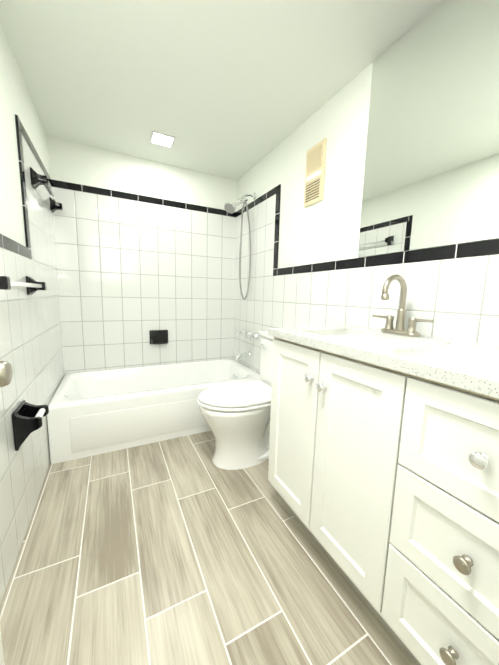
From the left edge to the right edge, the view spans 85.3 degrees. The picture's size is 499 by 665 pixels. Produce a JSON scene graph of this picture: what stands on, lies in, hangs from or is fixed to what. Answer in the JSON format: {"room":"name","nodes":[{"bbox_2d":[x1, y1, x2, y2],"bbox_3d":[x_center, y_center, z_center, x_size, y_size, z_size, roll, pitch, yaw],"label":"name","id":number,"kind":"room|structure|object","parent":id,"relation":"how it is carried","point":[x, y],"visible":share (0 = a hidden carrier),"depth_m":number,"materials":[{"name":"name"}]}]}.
{"room":"bathroom","nodes":[
{"label":"bathroom","id":0,"kind":"room"},
{"bbox_2d":[0,22,49,246],"bbox_3d":[-0.828,-0.161,0.692,0.100,2.140,3.404,-3,9,-27],"label":"wall","id":1,"kind":"structure","parent":0,"point":[15,98],"depth_m":1.23,"materials":[{"name":"white paint"}]},
{"bbox_2d":[0,234,28,257],"bbox_3d":[-0.730,-0.285,0.608,0.010,0.050,1.720,-3,9,-27],"label":"trim","id":2,"kind":"structure","parent":1,"relation":"attached to","point":[7,243],"depth_m":1.15,"materials":[{"name":"tile"}]},
{"bbox_2d":[16,126,31,258],"bbox_3d":[-1.123,-0.681,1.350,0.010,0.611,0.050,-3,9,-27],"label":"trim","id":3,"kind":"structure","parent":1,"relation":"attached to","point":[23,186],"depth_m":1.34,"materials":[{"name":"black tile"}]},
{"bbox_2d":[0,247,47,604],"bbox_3d":[-0.757,0.322,0.714,0.008,1.182,1.770,-3,9,-27],"label":"wall tile","id":4,"kind":"structure","parent":1,"relation":"attached to","point":[23,470],"depth_m":1.12,"materials":[{"name":"white tile"}]},
{"bbox_2d":[0,276,45,294],"bbox_3d":[-0.935,-0.195,1.106,0.070,0.090,0.628,-3,9,-27],"label":"towel rail","id":5,"kind":"object","parent":4,"relation":"attached to","point":[32,285],"visible":1,"depth_m":1.14,"materials":[{"name":"black ceramic"}]},
{"bbox_2d":[12,400,48,450],"bbox_3d":[-0.917,0.380,1.146,0.092,0.156,0.156,-3,9,-27],"label":"paper holder","id":6,"kind":"object","parent":4,"relation":"attached to","point":[27,420],"visible":0.98,"depth_m":1.08,"materials":[{"name":"black ceramic"}]},
{"bbox_2d":[15,114,51,185],"bbox_3d":[-1.295,-1.061,1.655,0.010,0.050,0.844,-3,9,-27],"label":"trim","id":7,"kind":"structure","parent":1,"relation":"attached to","point":[26,136],"depth_m":1.50,"materials":[{"name":"black tile"}]},
{"bbox_2d":[21,133,64,467],"bbox_3d":[-1.330,-0.152,1.802,0.008,1.793,0.794,-3,9,-27],"label":"wall tile","id":8,"kind":"structure","parent":1,"relation":"attached to","point":[44,258],"depth_m":1.68,"materials":[{"name":"white tile"}]},
{"bbox_2d":[30,167,62,212],"bbox_3d":[-1.289,-0.888,1.744,0.070,0.090,0.598,-3,9,-27],"label":"towel rail","id":9,"kind":"object","parent":8,"relation":"attached to","point":[37,180],"visible":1,"depth_m":1.52,"materials":[{"name":"black ceramic"}]},
{"bbox_2d":[47,136,236,211],"bbox_3d":[-0.853,-0.413,2.515,1.524,2.140,0.100,-3,9,-27],"label":"wall","id":10,"kind":"structure","parent":0,"point":[75,163],"depth_m":2.27,"materials":[{"name":"white paint"}]},
{"bbox_2d":[51,179,235,216],"bbox_3d":[-0.809,-1.146,2.365,1.505,0.050,0.010,-3,9,-27],"label":"trim","id":11,"kind":"structure","parent":10,"relation":"attached to","point":[91,189],"depth_m":2.28,"materials":[{"name":"black tile"}]},
{"bbox_2d":[52,187,235,373],"bbox_3d":[-0.833,-0.234,2.491,1.508,1.793,0.008,-3,9,-27],"label":"wall tile","id":12,"kind":"structure","parent":10,"relation":"attached to","point":[132,274],"depth_m":2.39,"materials":[{"name":"white tile"}]},
{"bbox_2d":[149,330,167,344],"bbox_3d":[-0.829,0.046,2.492,0.166,0.130,0.070,-3,9,-27],"label":"soap dish","id":13,"kind":"object","parent":12,"relation":"attached to","point":[158,336],"visible":1,"depth_m":2.49,"materials":[{"name":"black ceramic"}]},
{"bbox_2d":[0,431,415,664],"bbox_3d":[-0.133,0.917,1.212,1.724,0.100,3.404,-3,9,-27],"label":"floor","id":14,"kind":"structure","parent":0,"point":[184,550],"depth_m":0.99,"materials":[{"name":"beige tile"}]},
{"bbox_2d":[47,359,259,463],"bbox_3d":[-0.678,0.529,2.252,1.503,0.356,0.752,-3,9,-27],"label":"bathtub","id":15,"kind":"object","parent":14,"relation":"on","point":[92,413],"visible":0.71,"depth_m":1.87,"materials":[{"name":"white ceramic"}]},
{"bbox_2d":[197,330,274,469],"bbox_3d":[0.023,0.406,1.729,0.725,0.778,0.472,-3,9,-27],"label":"toilet","id":16,"kind":"object","parent":14,"relation":"on","point":[236,416],"visible":0.58,"depth_m":1.61,"materials":[{"name":"white ceramic"}]},
{"bbox_2d":[268,274,498,664],"bbox_3d":[0.525,0.352,0.946,0.528,1.125,0.986,-3,9,-27],"label":"bathroom vanity","id":17,"kind":"object","parent":14,"relation":"on","point":[383,472],"visible":1,"depth_m":0.72,"materials":[{"name":"white paint"}]},
{"bbox_2d":[372,274,433,336],"bbox_3d":[0.591,-0.112,1.103,0.156,0.244,0.266,-3,9,-27],"label":"faucet","id":18,"kind":"object","parent":17,"relation":"on","point":[388,331],"depth_m":1.11,"materials":[{"name":"silver metal"}]},
{"bbox_2d":[0,0,442,180],"bbox_3d":[-0.076,-1.302,0.906,1.724,0.100,3.404,-3,9,-27],"label":"ceiling","id":19,"kind":"structure","parent":0,"point":[236,90],"depth_m":1.33,"materials":[{"name":"white paint"}]},
{"bbox_2d":[150,131,174,147],"bbox_3d":[-0.638,-1.410,1.983,0.156,0.007,0.156,-3,9,-27],"label":"recessed light","id":20,"kind":"object","parent":19,"relation":"in","point":[158,138],"visible":1,"depth_m":1.97,"materials":[{"name":"white plastic"}]},
{"bbox_2d":[236,62,498,268],"bbox_3d":[0.619,-0.224,1.426,0.100,2.140,3.404,-3,9,-27],"label":"wall","id":21,"kind":"structure","parent":0,"point":[326,228],"depth_m":1.59,"materials":[{"name":"white paint"}]},
{"bbox_2d":[224,192,255,299],"bbox_3d":[-0.090,-0.754,2.360,0.277,0.933,0.094,-3,9,-27],"label":"shower","id":22,"kind":"object","parent":21,"relation":"attached to","point":[229,207],"visible":1,"depth_m":2.35,"materials":[{"name":"silver metal"}]},
{"bbox_2d":[233,194,275,372],"bbox_3d":[0.011,-0.214,2.505,0.008,1.793,0.754,-3,9,-27],"label":"wall tiles","id":23,"kind":"structure","parent":21,"relation":"attached to","point":[253,312],"depth_m":2.41,"materials":[{"name":"white tile"}]},
{"bbox_2d":[235,351,250,359],"bbox_3d":[-0.068,0.210,2.520,0.152,0.087,0.056,-3,9,-27],"label":"tub spout","id":24,"kind":"object","parent":23,"relation":"attached to","point":[242,354],"depth_m":2.50,"materials":[{"name":"silver metal"}]},
{"bbox_2d":[240,329,245,337],"bbox_3d":[-0.029,0.018,2.511,0.076,0.063,0.063,-3,9,-27],"label":"tub valve","id":25,"kind":"object","parent":23,"relation":"attached to","point":[243,332],"depth_m":2.50,"materials":[{"name":"silver metal"}]},
{"bbox_2d":[246,331,257,339],"bbox_3d":[0.027,0.035,2.403,0.076,0.063,0.063,-3,9,-27],"label":"tub valve","id":26,"kind":"object","parent":23,"relation":"attached to","point":[250,336],"depth_m":2.40,"materials":[{"name":"silver metal"}]},
{"bbox_2d":[236,184,280,216],"bbox_3d":[0.046,-1.123,2.357,0.010,0.050,0.804,-3,9,-27],"label":"trim","id":27,"kind":"structure","parent":21,"relation":"attached to","point":[269,194],"depth_m":2.24,"materials":[{"name":"black tile"}]},
{"bbox_2d":[273,191,280,275],"bbox_3d":[0.208,-0.745,2.070,0.010,0.611,0.050,-3,9,-27],"label":"trim","id":28,"kind":"structure","parent":21,"relation":"attached to","point":[276,235],"depth_m":2.06,"materials":[{"name":"black tile"}]},
{"bbox_2d":[304,138,326,206],"bbox_3d":[0.397,-0.969,1.662,0.022,0.340,0.170,-3,9,-27],"label":"air vent","id":29,"kind":"object","parent":21,"relation":"in","point":[315,172],"visible":0.98,"depth_m":1.65,"materials":[{"name":"beige plastic"}]},
{"bbox_2d":[271,254,498,345],"bbox_3d":[0.584,0.260,1.417,0.008,1.182,1.810,-3,9,-27],"label":"wall tile","id":30,"kind":"structure","parent":21,"relation":"attached to","point":[456,299],"depth_m":1.17,"materials":[{"name":"white tile"}]},
{"bbox_2d":[276,239,498,275],"bbox_3d":[0.611,-0.347,1.311,0.010,0.050,1.760,-3,9,-27],"label":"trim","id":31,"kind":"structure","parent":21,"relation":"attached to","point":[481,248],"depth_m":1.16,"materials":[{"name":"black tile"}]},
{"bbox_2d":[358,0,498,256],"bbox_3d":[0.819,-0.763,0.868,0.006,0.901,1.078,-3,9,-27],"label":"mirror","id":32,"kind":"object","parent":21,"relation":"attached to","point":[431,175],"visible":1,"depth_m":1.05,"materials":[{"name":"clear glass"}]},
{"bbox_3d":[-0.298,-0.027,-0.175,0.050,2.140,0.120,-3,9,-27],"label":"wall","id":33,"kind":"structure","parent":0,"visible":0},
{"bbox_2d":[0,629,4,664],"bbox_3d":[-0.453,-0.041,0.234,0.035,2.023,0.735,-3,9,-27],"label":"door","id":34,"kind":"structure","parent":33,"relation":"in","point":[1,656],"depth_m":0.68,"materials":[{"name":"white paint"}]},
{"bbox_2d":[0,361,12,386],"bbox_3d":[-0.564,0.086,0.561,0.112,0.066,0.094,-3,9,-27],"label":"door knob","id":35,"kind":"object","parent":34,"relation":"attached to","point":[6,372],"depth_m":0.56,"materials":[{"name":"silver metal"}]}
]}

